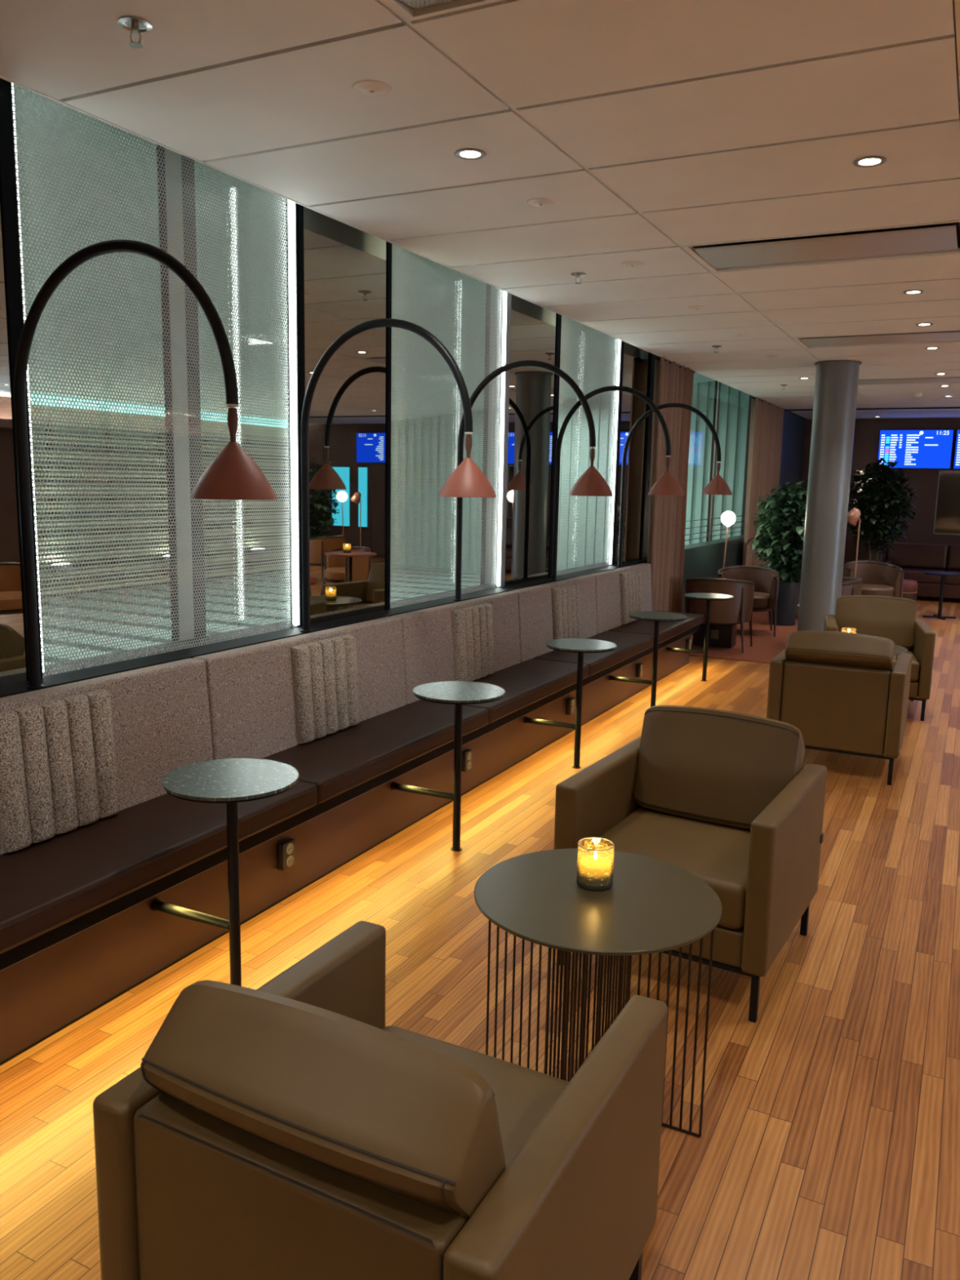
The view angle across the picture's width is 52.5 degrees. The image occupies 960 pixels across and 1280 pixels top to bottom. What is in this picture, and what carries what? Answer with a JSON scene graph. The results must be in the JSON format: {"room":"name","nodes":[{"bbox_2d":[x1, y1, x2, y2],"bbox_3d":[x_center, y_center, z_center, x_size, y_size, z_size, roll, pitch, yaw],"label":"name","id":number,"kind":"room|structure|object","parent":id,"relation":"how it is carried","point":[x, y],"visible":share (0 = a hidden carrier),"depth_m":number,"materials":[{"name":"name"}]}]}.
{"room":"airport lounge","nodes":[
{"label":"airport lounge","id":0,"kind":"room"},
{"bbox_2d":[42,410,805,675],"bbox_3d":[0.523,-0.865,7.089,0.370,2.760,20.200,6,10,26],"label":"wall","id":1,"kind":"structure","parent":0,"point":[793,425],"depth_m":14.10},
{"bbox_2d":[0,78,42,680],"bbox_3d":[-1.446,-0.891,3.021,0.036,2.064,0.054,6,10,26],"label":"window frame","id":2,"kind":"structure","parent":1,"relation":"attached to","point":[8,193],"depth_m":2.97,"materials":[{"name":"black paint"}]},
{"bbox_2d":[295,203,305,626],"bbox_3d":[-0.794,-1.083,4.286,0.036,2.064,0.037,6,10,26],"label":"trim","id":3,"kind":"structure","parent":1,"relation":"attached to","point":[299,208],"depth_m":4.24,"materials":[{"name":"black paint"}]},
{"bbox_2d":[0,561,641,697],"bbox_3d":[-0.446,-0.141,5.031,0.144,0.020,7.900,6,10,26],"label":"trim","id":4,"kind":"structure","parent":1,"relation":"on","point":[61,678],"depth_m":3.98,"materials":[{"name":"black paint"}]},
{"bbox_2d":[0,195,27,685],"bbox_3d":[-1.849,-0.769,2.224,0.012,2.060,1.748,6,10,26],"label":"pane","id":5,"kind":"object","parent":4,"relation":"on","point":[13,666],"visible":1,"depth_m":3.05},
{"bbox_2d":[13,239,277,688],"bbox_3d":[-0.972,-0.472,2.840,0.888,1.311,0.237,6,10,26],"label":"lamp","id":6,"kind":"object","parent":4,"relation":"on","point":[233,474],"visible":1,"depth_m":2.70,"materials":[{"name":"black metal"}]},
{"bbox_2d":[10,82,299,676],"bbox_3d":[-1.131,-0.958,3.659,0.052,2.000,1.373,6,10,26],"label":"screen","id":7,"kind":"object","parent":4,"relation":"on","point":[286,204],"depth_m":3.53,"materials":[{"name":"grey glass"}]},
{"bbox_2d":[303,206,386,624],"bbox_3d":[-0.629,-1.129,4.595,0.012,2.060,0.672,6,10,26],"label":"mirror panel","id":8,"kind":"object","parent":4,"relation":"on","point":[345,265],"visible":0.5,"depth_m":4.60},
{"bbox_2d":[300,318,496,632],"bbox_3d":[-0.339,-0.658,4.069,0.888,1.311,0.237,6,10,26],"label":"lamp","id":9,"kind":"object","parent":4,"relation":"on","point":[467,480],"visible":1,"depth_m":3.93,"materials":[{"name":"black metal"}]},
{"bbox_2d":[390,244,507,608],"bbox_3d":[-0.159,-1.240,5.517,0.022,2.000,1.329,6,10,26],"label":"screen","id":10,"kind":"object","parent":4,"relation":"on","point":[501,298],"depth_m":5.44,"materials":[{"name":"grey glass"}]},
{"bbox_2d":[504,294,556,586],"bbox_3d":[0.339,-1.414,6.475,0.012,2.060,0.733,6,10,26],"label":"pane","id":11,"kind":"object","parent":4,"relation":"on","point":[533,326],"visible":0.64,"depth_m":6.47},
{"bbox_2d":[453,360,613,600],"bbox_3d":[0.300,-0.847,5.312,0.888,1.311,0.237,6,10,26],"label":"lamp","id":12,"kind":"object","parent":4,"relation":"on","point":[591,482],"visible":0.98,"depth_m":5.14,"materials":[{"name":"black metal"}]},
{"bbox_2d":[550,400,582,580],"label":"lamp","id":13,"kind":"object","parent":4,"relation":"on","point":[578,404],"depth_m":6.66,"materials":[{"name":"black metal"}]},
{"bbox_2d":[556,316,621,575],"bbox_3d":[0.826,-1.530,7.430,0.022,2.000,1.266,6,10,26],"label":"window","id":14,"kind":"structure","parent":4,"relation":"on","point":[614,408],"depth_m":7.45,"materials":[{"name":"grey glass"}]},
{"bbox_2d":[614,342,648,564],"bbox_3d":[1.304,-1.699,8.352,0.012,2.060,0.680,6,10,26],"label":"pane","id":15,"kind":"object","parent":4,"relation":"on","point":[635,370],"visible":0.64,"depth_m":8.39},
{"bbox_2d":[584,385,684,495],"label":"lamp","id":16,"kind":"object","parent":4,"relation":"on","point":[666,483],"depth_m":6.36,"materials":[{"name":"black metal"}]},
{"bbox_2d":[616,408,653,567],"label":"lamp","id":17,"kind":"object","parent":4,"relation":"on","point":[625,450],"depth_m":7.88,"materials":[{"name":"black metal"}]},
{"bbox_2d":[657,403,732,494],"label":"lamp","id":18,"kind":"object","parent":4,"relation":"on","point":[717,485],"depth_m":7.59,"materials":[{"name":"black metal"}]},
{"bbox_2d":[385,241,391,609],"bbox_3d":[-0.473,-1.178,4.911,0.036,2.064,0.039,6,10,26],"label":"trim","id":19,"kind":"structure","parent":1,"relation":"attached to","point":[388,331],"depth_m":4.92,"materials":[{"name":"black paint"}]},
{"bbox_2d":[0,75,782,408],"bbox_3d":[0.225,-2.124,5.832,0.010,0.123,18.050,6,10,26],"label":"trim","id":20,"kind":"structure","parent":1,"relation":"attached to","point":[60,101],"depth_m":3.78,"materials":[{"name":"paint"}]},
{"bbox_2d":[497,293,511,586],"bbox_3d":[0.156,-1.364,6.135,0.034,2.064,0.042,6,10,26],"label":"trim","id":21,"kind":"structure","parent":1,"relation":"attached to","point":[509,295],"depth_m":6.14,"materials":[{"name":"grey metal"}]},
{"bbox_2d":[548,313,561,577],"bbox_3d":[0.517,-1.470,6.835,0.036,2.064,0.075,6,10,26],"label":"trim","id":22,"kind":"structure","parent":1,"relation":"attached to","point":[558,327],"depth_m":6.82,"materials":[{"name":"black paint"}]},
{"bbox_2d":[609,340,624,564],"bbox_3d":[1.131,-1.651,8.027,0.036,2.064,0.058,6,10,26],"label":"trim","id":23,"kind":"structure","parent":1,"relation":"attached to","point":[622,342],"depth_m":8.03,"materials":[{"name":"black paint"}]},
{"bbox_2d":[639,352,651,559],"bbox_3d":[1.468,-1.750,8.682,0.036,2.064,0.063,6,10,26],"label":"trim","id":24,"kind":"structure","parent":1,"relation":"attached to","point":[650,353],"depth_m":8.69,"materials":[{"name":"black paint"}]},
{"bbox_2d":[606,535,743,562],"bbox_3d":[2.650,-1.114,11.376,0.200,0.034,6.350,6,10,26],"label":"trim","id":25,"kind":"structure","parent":1,"relation":"on","point":[693,547],"depth_m":11.18,"materials":[{"name":"metal"}]},
{"bbox_2d":[681,540,743,613],"bbox_3d":[2.982,-0.739,11.915,0.020,0.866,5.100,6,10,26],"label":"trim","id":26,"kind":"structure","parent":1,"relation":"attached to","point":[704,562],"depth_m":11.15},
{"bbox_2d":[784,406,959,411],"bbox_3d":[8.843,-2.827,11.634,10.100,0.030,0.040,6,10,26],"label":"trim","id":27,"kind":"structure","parent":1,"relation":"attached to","point":[953,407],"depth_m":13.22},
{"bbox_3d":[2.738,-2.175,11.482,0.008,2.090,4.100,6,10,26],"label":"window","id":28,"kind":"structure","parent":1,"relation":"in","visible":0},
{"bbox_2d":[684,515,745,541],"bbox_3d":[2.723,-1.334,11.577,0.008,0.218,3.970,6,10,26],"label":"rails","id":29,"kind":"object","parent":28,"relation":"attached to","point":[741,515],"visible":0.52,"depth_m":11.62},
{"bbox_2d":[0,0,959,419],"bbox_3d":[5.208,-1.804,4.537,10.080,0.104,20.200,6,10,26],"label":"ceiling","id":30,"kind":"structure","parent":0,"point":[717,121],"depth_m":3.14,"materials":[{"name":"tile"}]},
{"bbox_2d":[117,15,152,48],"bbox_3d":[-0.859,-1.509,2.426,0.082,0.052,0.082,2,9,4],"label":"sprinkler","id":31,"kind":"object","parent":30,"relation":"attached to","point":[135,24],"visible":1,"depth_m":2.42,"materials":[{"name":"silver metal"}]},
{"bbox_2d":[351,79,391,96],"bbox_3d":[-0.310,-1.577,2.791,0.116,0.012,0.116,6,10,26],"label":"ceiling disc","id":32,"kind":"object","parent":30,"relation":"attached to","point":[367,87],"visible":1,"depth_m":2.77,"materials":[{"name":"white plastic"}]},
{"bbox_2d":[382,0,503,22],"bbox_3d":[0.221,-1.427,1.851,1.198,0.028,0.603,6,10,26],"label":"ceiling vent","id":33,"kind":"object","parent":30,"relation":"in","point":[410,10],"visible":1,"depth_m":2.32,"materials":[{"name":"metal"}]},
{"bbox_2d":[454,148,485,159],"bbox_3d":[-0.033,-1.661,3.329,0.108,0.007,0.108,6,10,26],"label":"recessed light","id":34,"kind":"object","parent":30,"relation":"in","point":[464,153],"visible":1,"depth_m":3.33,"materials":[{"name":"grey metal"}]},
{"bbox_2d":[526,197,555,206],"bbox_3d":[0.243,-1.744,3.889,0.116,0.012,0.116,6,10,26],"label":"ceiling disc","id":35,"kind":"object","parent":30,"relation":"attached to","point":[538,202],"visible":1,"depth_m":3.87,"materials":[{"name":"grey metal"}]},
{"bbox_2d":[621,261,644,266],"bbox_3d":[0.774,-1.904,4.942,0.116,0.012,0.116,6,10,26],"label":"ceiling disc","id":36,"kind":"object","parent":30,"relation":"attached to","point":[628,264],"visible":1,"depth_m":4.92,"materials":[{"name":"grey metal"}]},
{"bbox_2d":[378,0,959,410],"bbox_3d":[4.726,-1.691,4.021,7.272,0.012,18.435,6,10,26],"label":"trim","id":37,"kind":"structure","parent":30,"relation":"attached to","point":[957,2],"depth_m":2.85,"materials":[{"name":"metal"}]},
{"bbox_2d":[647,356,694,612],"bbox_3d":[1.777,-1.240,9.173,0.121,2.625,1.170,6,10,26],"label":"curtain","id":38,"kind":"object","parent":30,"relation":"hanging from","point":[673,382],"visible":0.77,"depth_m":9.04,"materials":[{"name":"fabric"}]},
{"bbox_2d":[742,396,784,566],"bbox_3d":[3.804,-1.838,13.112,0.121,2.625,1.990,6,10,26],"label":"curtain","id":39,"kind":"object","parent":30,"relation":"hanging from","point":[766,431],"visible":0.56,"depth_m":12.61,"materials":[{"name":"fabric"}]},
{"bbox_2d":[681,220,959,271],"bbox_3d":[1.615,-1.838,4.561,1.198,0.028,0.603,6,10,26],"label":"ceiling vent","id":40,"kind":"object","parent":30,"relation":"in","point":[935,237],"visible":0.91,"depth_m":4.52,"materials":[{"name":"metal"}]},
{"bbox_2d":[853,155,886,167],"bbox_3d":[1.330,-1.633,3.323,0.108,0.007,0.108,6,10,26],"label":"recessed light","id":41,"kind":"object","parent":30,"relation":"in","point":[870,161],"visible":1,"depth_m":3.32,"materials":[{"name":"grey metal"}]},
{"bbox_2d":[793,329,959,348],"bbox_3d":[3.010,-2.249,7.271,1.198,0.028,0.603,6,10,26],"label":"ceiling vent","id":42,"kind":"object","parent":30,"relation":"in","point":[940,336],"visible":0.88,"depth_m":7.24,"materials":[{"name":"metal"}]},
{"bbox_2d":[857,376,959,385],"bbox_3d":[4.404,-2.660,9.981,1.198,0.028,0.603,6,10,26],"label":"ceiling vent","id":43,"kind":"object","parent":30,"relation":"in","point":[927,380],"visible":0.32,"depth_m":9.94,"materials":[{"name":"metal"}]},
{"bbox_2d":[0,596,959,1279],"bbox_3d":[5.153,0.918,4.978,10.080,0.100,20.200,6,10,26],"label":"floor","id":44,"kind":"structure","parent":0,"point":[828,1148],"depth_m":2.84,"materials":[{"name":"brown wood"}]},
{"bbox_2d":[151,758,298,986],"bbox_3d":[-0.748,0.732,2.911,0.383,0.694,0.468,-4,11,-29],"label":"side table","id":45,"kind":"object","parent":44,"relation":"on","point":[229,781],"visible":0.84,"depth_m":2.84,"materials":[{"name":"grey stone"}]},
{"bbox_2d":[0,563,703,1065],"bbox_3d":[-0.084,0.292,5.110,0.513,0.885,8.052,6,10,26],"label":"banquette","id":46,"kind":"object","parent":44,"relation":"on","point":[91,834],"visible":0.83,"depth_m":3.58,"materials":[{"name":"brown leather"}]},
{"bbox_2d":[0,781,317,954],"bbox_3d":[-1.099,0.644,3.052,0.422,0.085,1.406,6,10,26],"label":"seat cushion","id":47,"kind":"object","parent":46,"relation":"on","point":[47,885],"depth_m":2.90,"materials":[{"name":"brown leather"}]},
{"bbox_2d":[276,837,295,870],"bbox_3d":[-0.715,0.790,3.591,0.032,0.100,0.072,6,10,26],"label":"power outlet","id":48,"kind":"object","parent":46,"relation":"attached to","point":[286,846],"depth_m":3.57,"materials":[{"name":"grey plastic"}]},
{"bbox_2d":[260,699,488,804],"bbox_3d":[-0.460,0.456,4.295,0.422,0.085,1.406,6,10,26],"label":"seat cushion","id":49,"kind":"object","parent":46,"relation":"on","point":[338,762],"depth_m":4.14,"materials":[{"name":"brown leather"}]},
{"bbox_2d":[461,748,471,772],"bbox_3d":[-0.069,0.599,4.847,0.032,0.100,0.072,6,10,26],"label":"power outlet","id":50,"kind":"object","parent":46,"relation":"attached to","point":[466,765],"depth_m":4.82,"materials":[{"name":"grey plastic"}]},
{"bbox_2d":[422,658,588,724],"bbox_3d":[0.177,0.268,5.533,0.422,0.085,1.396,6,10,26],"label":"seat cushion","id":51,"kind":"object","parent":46,"relation":"on","point":[526,682],"depth_m":5.54,"materials":[{"name":"brown leather"}]},
{"bbox_2d":[565,697,574,715],"bbox_3d":[0.563,0.413,6.077,0.032,0.100,0.072,6,10,26],"label":"power outlet","id":52,"kind":"object","parent":46,"relation":"attached to","point":[570,701],"depth_m":6.05,"materials":[{"name":"grey plastic"}]},
{"bbox_2d":[533,631,653,676],"bbox_3d":[0.814,0.080,6.771,0.422,0.085,1.406,6,10,26],"label":"seat cushion","id":53,"kind":"object","parent":46,"relation":"on","point":[629,645],"depth_m":6.60,"materials":[{"name":"brown leather"}]},
{"bbox_2d":[635,662,643,677],"bbox_3d":[1.196,0.226,7.306,0.032,0.100,0.072,6,10,26],"label":"power outlet","id":54,"kind":"object","parent":46,"relation":"attached to","point":[638,665],"depth_m":7.28,"materials":[{"name":"grey plastic"}]},
{"bbox_2d":[607,610,703,644],"bbox_3d":[1.456,-0.109,8.018,0.422,0.085,1.416,6,10,26],"label":"seat cushion","id":55,"kind":"object","parent":46,"relation":"on","point":[668,631],"depth_m":7.78,"materials":[{"name":"brown leather"}]},
{"bbox_2d":[93,920,667,1279],"bbox_3d":[-0.127,0.899,1.674,0.690,0.786,0.720,6,10,27],"label":"armchair","id":56,"kind":"object","parent":44,"relation":"on","point":[279,1129],"visible":1,"depth_m":1.39,"materials":[{"name":"beige leather"}]},
{"bbox_2d":[140,980,506,1221],"bbox_3d":[-0.230,0.726,1.442,0.546,0.375,0.245,6,10,27],"label":"cushion","id":57,"kind":"object","parent":56,"relation":"on","point":[257,1105],"depth_m":1.35,"materials":[{"name":"beige leather"}]},
{"bbox_2d":[382,1025,568,1167],"bbox_3d":[-0.094,0.939,1.746,0.536,0.153,0.548,6,10,27],"label":"seat cushion","id":58,"kind":"object","parent":56,"relation":"on","point":[523,1095],"depth_m":1.86,"materials":[{"name":"beige leather"}]},
{"bbox_2d":[391,680,505,851],"bbox_3d":[-0.115,0.546,4.140,0.383,0.694,0.468,-4,11,-29],"label":"side table","id":59,"kind":"object","parent":44,"relation":"on","point":[458,693],"visible":1,"depth_m":4.08,"materials":[{"name":"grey stone"}]},
{"bbox_2d":[524,638,616,768],"bbox_3d":[0.522,0.358,5.378,0.383,0.694,0.468,-4,11,-29],"label":"side table","id":60,"kind":"object","parent":44,"relation":"on","point":[580,646],"visible":1,"depth_m":5.33,"materials":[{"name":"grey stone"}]},
{"bbox_2d":[474,848,721,1137],"bbox_3d":[0.280,0.898,2.432,0.600,0.560,0.600,6,10,26],"label":"coffee table","id":61,"kind":"object","parent":44,"relation":"on","point":[651,905],"visible":0.7,"depth_m":2.34,"materials":[{"name":"green paint"}]},
{"bbox_2d":[576,836,614,890],"bbox_3d":[0.288,0.560,2.433,0.091,0.108,0.091,3,9,9],"label":"candle holder","id":62,"kind":"object","parent":61,"relation":"on","point":[594,870],"visible":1,"depth_m":2.40,"materials":[{"name":"glass"}]},
{"bbox_2d":[580,851,611,875],"bbox_3d":[0.288,0.563,2.434,0.078,0.079,0.078,6,10,26],"label":"candle","id":63,"kind":"object","parent":62,"relation":"on","point":[593,864],"depth_m":2.41,"materials":[{"name":"wax"}]},
{"bbox_2d":[608,611,686,706],"bbox_3d":[1.163,0.169,6.625,0.383,0.694,0.468,-4,11,-29],"label":"side table","id":64,"kind":"object","parent":44,"relation":"on","point":[656,616],"visible":0.87,"depth_m":6.57,"materials":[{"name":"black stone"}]},
{"bbox_2d":[553,705,826,1022],"bbox_3d":[0.713,0.661,3.243,0.695,0.786,0.720,7,11,30],"label":"armchair","id":65,"kind":"object","parent":44,"relation":"on","point":[728,799],"visible":0.88,"depth_m":3.23,"materials":[{"name":"beige leather"}]},
{"bbox_2d":[585,807,750,929],"bbox_3d":[0.672,0.720,3.189,0.536,0.153,0.548,7,11,30],"label":"seat cushion","id":66,"kind":"object","parent":65,"relation":"on","point":[715,851],"depth_m":3.12,"materials":[{"name":"beige leather"}]},
{"bbox_2d":[633,705,804,829],"bbox_3d":[0.831,0.429,3.405,0.546,0.375,0.245,7,11,30],"label":"cushion","id":67,"kind":"object","parent":65,"relation":"on","point":[716,768],"depth_m":3.34,"materials":[{"name":"beige leather"}]},
{"bbox_2d":[666,592,733,681],"bbox_3d":[1.801,-0.019,7.864,0.383,0.694,0.468,-4,11,-29],"label":"side table","id":68,"kind":"object","parent":44,"relation":"on","point":[708,597],"visible":1,"depth_m":7.81,"materials":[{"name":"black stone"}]},
{"bbox_2d":[688,611,797,663],"bbox_3d":[3.280,-0.063,10.457,1.670,0.010,3.780,6,10,26],"label":"carpet","id":69,"kind":"object","parent":44,"relation":"on","point":[766,646],"visible":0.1,"depth_m":9.71,"materials":[{"name":"carpet"}]},
{"bbox_2d":[692,622,737,648],"bbox_3d":[2.307,-0.057,9.578,0.380,0.220,0.212,6,10,26],"label":"box","id":70,"kind":"object","parent":69,"relation":"on","point":[719,635],"visible":0.85,"depth_m":9.48,"materials":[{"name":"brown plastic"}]},
{"bbox_2d":[684,577,754,653],"bbox_3d":[2.296,-0.271,9.392,0.659,0.696,0.590,4,10,18],"label":"tub chair","id":71,"kind":"object","parent":69,"relation":"on","point":[739,610],"visible":0.87,"depth_m":9.12,"materials":[{"name":"leather"}]},
{"bbox_2d":[720,511,735,568],"bbox_3d":[2.705,-0.796,10.913,0.248,1.288,0.240,6,10,26],"label":"floor lamp","id":72,"kind":"object","parent":69,"relation":"on","point":[728,517],"visible":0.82,"depth_m":10.76,"materials":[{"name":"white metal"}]},
{"bbox_2d":[716,565,779,636],"bbox_3d":[2.857,-0.428,10.433,0.659,0.696,0.590,4,10,18],"label":"tub chair","id":73,"kind":"object","parent":69,"relation":"on","point":[766,580],"visible":0.66,"depth_m":10.50,"materials":[{"name":"brown leather"}]},
{"bbox_2d":[746,481,807,626],"bbox_3d":[3.480,-0.982,11.045,0.900,1.624,0.856,6,10,26],"label":"potted plant","id":74,"kind":"object","parent":69,"relation":"on","point":[784,554],"visible":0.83,"depth_m":10.90,"materials":[{"name":"green plant"}]},
{"bbox_2d":[795,577,862,620],"bbox_3d":[3.405,-0.273,9.538,0.590,0.696,0.659,4,10,15],"label":"tub chair","id":75,"kind":"object","parent":69,"relation":"on","point":[851,585],"visible":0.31,"depth_m":9.24,"materials":[{"name":"brown leather"}]},
{"bbox_2d":[847,507,860,577],"bbox_3d":[4.280,-0.835,11.165,0.320,1.347,0.260,3,9,9],"label":"floor lamp","id":76,"kind":"object","parent":69,"relation":"on","point":[853,515],"visible":0.73,"depth_m":11.04,"materials":[{"name":"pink metal"}]},
{"bbox_2d":[843,560,904,597],"bbox_3d":[4.620,-0.570,11.523,0.659,0.696,0.590,2,9,4],"label":"tub chair","id":77,"kind":"object","parent":69,"relation":"on","point":[878,578],"visible":0.59,"depth_m":11.57,"materials":[{"name":"brown leather"}]},
{"bbox_2d":[796,360,862,631],"bbox_3d":[3.144,-1.145,8.831,0.392,2.660,0.392,6,10,26],"label":"column","id":78,"kind":"structure","parent":44,"relation":"on","point":[836,384],"depth_m":8.66,"materials":[{"name":"metal"}]},
{"bbox_2d":[766,631,912,785],"bbox_3d":[2.059,0.313,5.562,0.690,0.786,0.720,6,10,26],"label":"armchair","id":79,"kind":"object","parent":44,"relation":"on","point":[843,691],"visible":0.98,"depth_m":5.24,"materials":[{"name":"beige leather"}]},
{"bbox_2d":[785,631,894,672],"bbox_3d":[1.962,0.141,5.327,0.546,0.375,0.245,6,10,26],"label":"cushion","id":80,"kind":"object","parent":79,"relation":"on","point":[806,651],"depth_m":5.24,"materials":[{"name":"beige leather"}]},
{"bbox_2d":[823,595,935,720],"bbox_3d":[2.839,0.095,7.005,0.690,0.786,0.720,4,10,18],"label":"armchair","id":81,"kind":"object","parent":44,"relation":"on","point":[892,618],"visible":0.64,"depth_m":7.07,"materials":[{"name":"beige leather"}]},
{"bbox_2d":[835,595,916,648],"bbox_3d":[2.913,-0.142,7.186,0.546,0.375,0.245,4,10,18],"label":"cushion","id":82,"kind":"object","parent":81,"relation":"on","point":[892,618],"depth_m":7.11,"materials":[{"name":"beige leather"}]},
{"bbox_2d":[893,649,919,681],"bbox_3d":[2.815,0.155,6.943,0.536,0.153,0.548,4,10,18],"label":"seat cushion","id":83,"kind":"object","parent":81,"relation":"on","point":[915,669],"depth_m":6.63,"materials":[{"name":"beige leather"}]},
{"bbox_2d":[845,457,918,564],"bbox_3d":[5.338,-1.456,13.176,0.955,1.972,0.983,-5,11,-32],"label":"potted plant","id":84,"kind":"object","parent":44,"relation":"on","point":[891,504],"visible":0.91,"depth_m":12.91,"materials":[{"name":"green plant"}]},
{"bbox_2d":[898,579,918,601],"bbox_3d":[5.477,-0.592,12.695,0.414,0.385,0.414,6,10,26],"label":"pouf","id":85,"kind":"object","parent":44,"relation":"on","point":[909,587],"visible":0.34,"depth_m":12.50,"materials":[{"name":"leather"}]},
{"bbox_2d":[867,542,959,599],"bbox_3d":[8.259,-0.837,13.428,5.380,0.786,1.020,6,10,26],"label":"sofa","id":86,"kind":"object","parent":44,"relation":"on","point":[913,559],"visible":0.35,"depth_m":14.25,"materials":[{"name":"leather"}]},
{"bbox_2d":[886,542,948,569],"bbox_3d":[6.505,-1.255,14.495,0.822,0.371,0.218,6,10,26],"label":"cushion","id":87,"kind":"object","parent":86,"relation":"on","point":[904,555],"depth_m":14.41,"materials":[{"name":"leather"}]},
{"bbox_2d":[900,567,945,583],"bbox_3d":[6.322,-0.948,14.193,0.822,0.158,0.640,6,10,26],"label":"seat cushion","id":88,"kind":"object","parent":86,"relation":"on","point":[917,574],"depth_m":13.90,"materials":[{"name":"leather"}]},
{"bbox_2d":[944,569,959,584],"bbox_3d":[7.062,-0.873,13.823,0.822,0.158,0.640,6,10,26],"label":"seat cushion","id":89,"kind":"object","parent":86,"relation":"on","point":[948,580],"depth_m":13.69,"materials":[{"name":"leather"}]},
{"bbox_2d":[946,544,959,570],"bbox_3d":[7.244,-1.181,14.126,0.822,0.371,0.218,6,10,26],"label":"cushion","id":90,"kind":"object","parent":86,"relation":"on","point":[953,552],"depth_m":14.20,"materials":[{"name":"leather"}]},
{"bbox_2d":[922,571,959,619],"bbox_3d":[5.720,-0.553,12.066,0.440,0.560,0.440,6,10,26],"label":"pedestal table","id":91,"kind":"object","parent":44,"relation":"on","point":[943,574],"visible":1,"depth_m":12.05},
{"bbox_2d":[642,353,658,554],"bbox_3d":[1.572,-1.850,9.237,0.070,2.060,1.000,6,10,26],"label":"wall","id":92,"kind":"structure","parent":0,"point":[645,544],"depth_m":9.26,"materials":[{"name":"paint"}]},
{"bbox_2d":[740,395,755,535],"bbox_3d":[3.850,-2.522,13.665,0.070,2.060,0.850,6,10,26],"label":"wall","id":93,"kind":"structure","parent":0,"point":[742,533],"depth_m":13.32,"materials":[{"name":"paint"}]},
{"bbox_2d":[788,411,959,580],"bbox_3d":[9.752,-1.872,13.699,10.815,3.000,0.112,6,10,26],"label":"wall","id":94,"kind":"structure","parent":0,"point":[866,433],"depth_m":15.16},
{"bbox_2d":[853,469,900,532],"bbox_3d":[6.253,-2.198,15.373,0.670,0.970,0.020,6,10,26],"label":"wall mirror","id":95,"kind":"object","parent":94,"relation":"attached to","point":[860,471],"visible":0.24,"depth_m":15.41,"materials":[{"name":"brown mirror"}]},
{"bbox_2d":[876,429,954,469],"bbox_3d":[6.699,-2.938,14.993,1.050,0.600,0.095,6,10,26],"label":"screen","id":96,"kind":"object","parent":94,"relation":"attached to","point":[915,449],"visible":0.98,"depth_m":14.94,"materials":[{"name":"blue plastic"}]},
{"bbox_2d":[933,470,959,534],"bbox_3d":[7.335,-2.089,14.833,0.700,0.970,0.020,6,10,26],"label":"wall mirror","id":97,"kind":"object","parent":94,"relation":"attached to","point":[947,514],"visible":1,"depth_m":14.91,"materials":[{"name":"brown mirror"}]},
{"bbox_2d":[952,429,959,469],"bbox_3d":[7.661,-2.841,14.513,1.050,0.600,0.095,6,10,26],"label":"screen","id":98,"kind":"object","parent":94,"relation":"attached to","point":[957,451],"visible":1,"depth_m":14.70,"materials":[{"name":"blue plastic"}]},
{"label":"outside","id":99,"kind":"structure","parent":0,"visible":0},
{"bbox_2d":[31,418,293,595],"bbox_3d":[-6.634,-1.643,10.881,0.200,2.800,17.600,6,10,26],"label":"wall","id":100,"kind":"structure","parent":99,"point":[58,426],"depth_m":13.76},
{"bbox_2d":[29,397,292,428],"bbox_3d":[-6.559,-2.725,10.565,0.020,0.160,17.400,6,10,26],"label":"trim","id":101,"kind":"structure","parent":100,"relation":"attached to","point":[30,398],"depth_m":13.65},
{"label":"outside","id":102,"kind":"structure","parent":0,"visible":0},
{"bbox_2d":[390,380,749,571],"bbox_3d":[0.939,-2.773,16.606,8.200,3.500,0.140,6,10,26],"label":"wall","id":103,"kind":"structure","parent":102,"point":[734,402],"depth_m":15.97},
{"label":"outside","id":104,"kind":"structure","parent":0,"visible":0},
{"bbox_2d":[13,84,715,422],"bbox_3d":[-2.993,-2.882,8.820,7.900,0.850,17.600,6,10,26],"label":"wall","id":105,"kind":"structure","parent":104,"point":[698,378],"depth_m":7.79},
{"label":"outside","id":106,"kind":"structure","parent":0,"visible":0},
{"bbox_2d":[40,565,480,666],"bbox_3d":[-3.075,0.086,9.312,8.050,0.130,17.600,6,10,26],"label":"floor","id":107,"kind":"structure","parent":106,"point":[168,582],"depth_m":11.62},
{"bbox_2d":[30,404,293,594],"bbox_3d":[-6.468,-1.500,10.675,0.145,2.390,17.350,6,10,26],"label":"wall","id":108,"kind":"structure","parent":107,"relation":"on","point":[31,406],"depth_m":13.55,"materials":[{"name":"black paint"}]},
{"bbox_2d":[156,144,206,642],"bbox_3d":[-1.242,-0.728,4.090,0.027,3.220,0.178,6,10,26],"label":"post","id":109,"kind":"object","parent":107,"relation":"on","point":[162,147],"visible":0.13,"depth_m":4.03,"materials":[{"name":"black paint"}]},
{"bbox_2d":[480,284,501,585],"bbox_3d":[0.069,-1.115,6.637,0.027,3.220,0.178,6,10,26],"label":"post","id":110,"kind":"object","parent":107,"relation":"on","point":[491,287],"visible":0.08,"depth_m":6.57,"materials":[{"name":"black paint"}]},
{"bbox_2d":[706,380,720,541],"bbox_3d":[2.894,-1.947,12.127,0.027,3.220,0.178,6,10,26],"label":"post","id":111,"kind":"object","parent":107,"relation":"on","point":[717,384],"visible":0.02,"depth_m":12.03,"materials":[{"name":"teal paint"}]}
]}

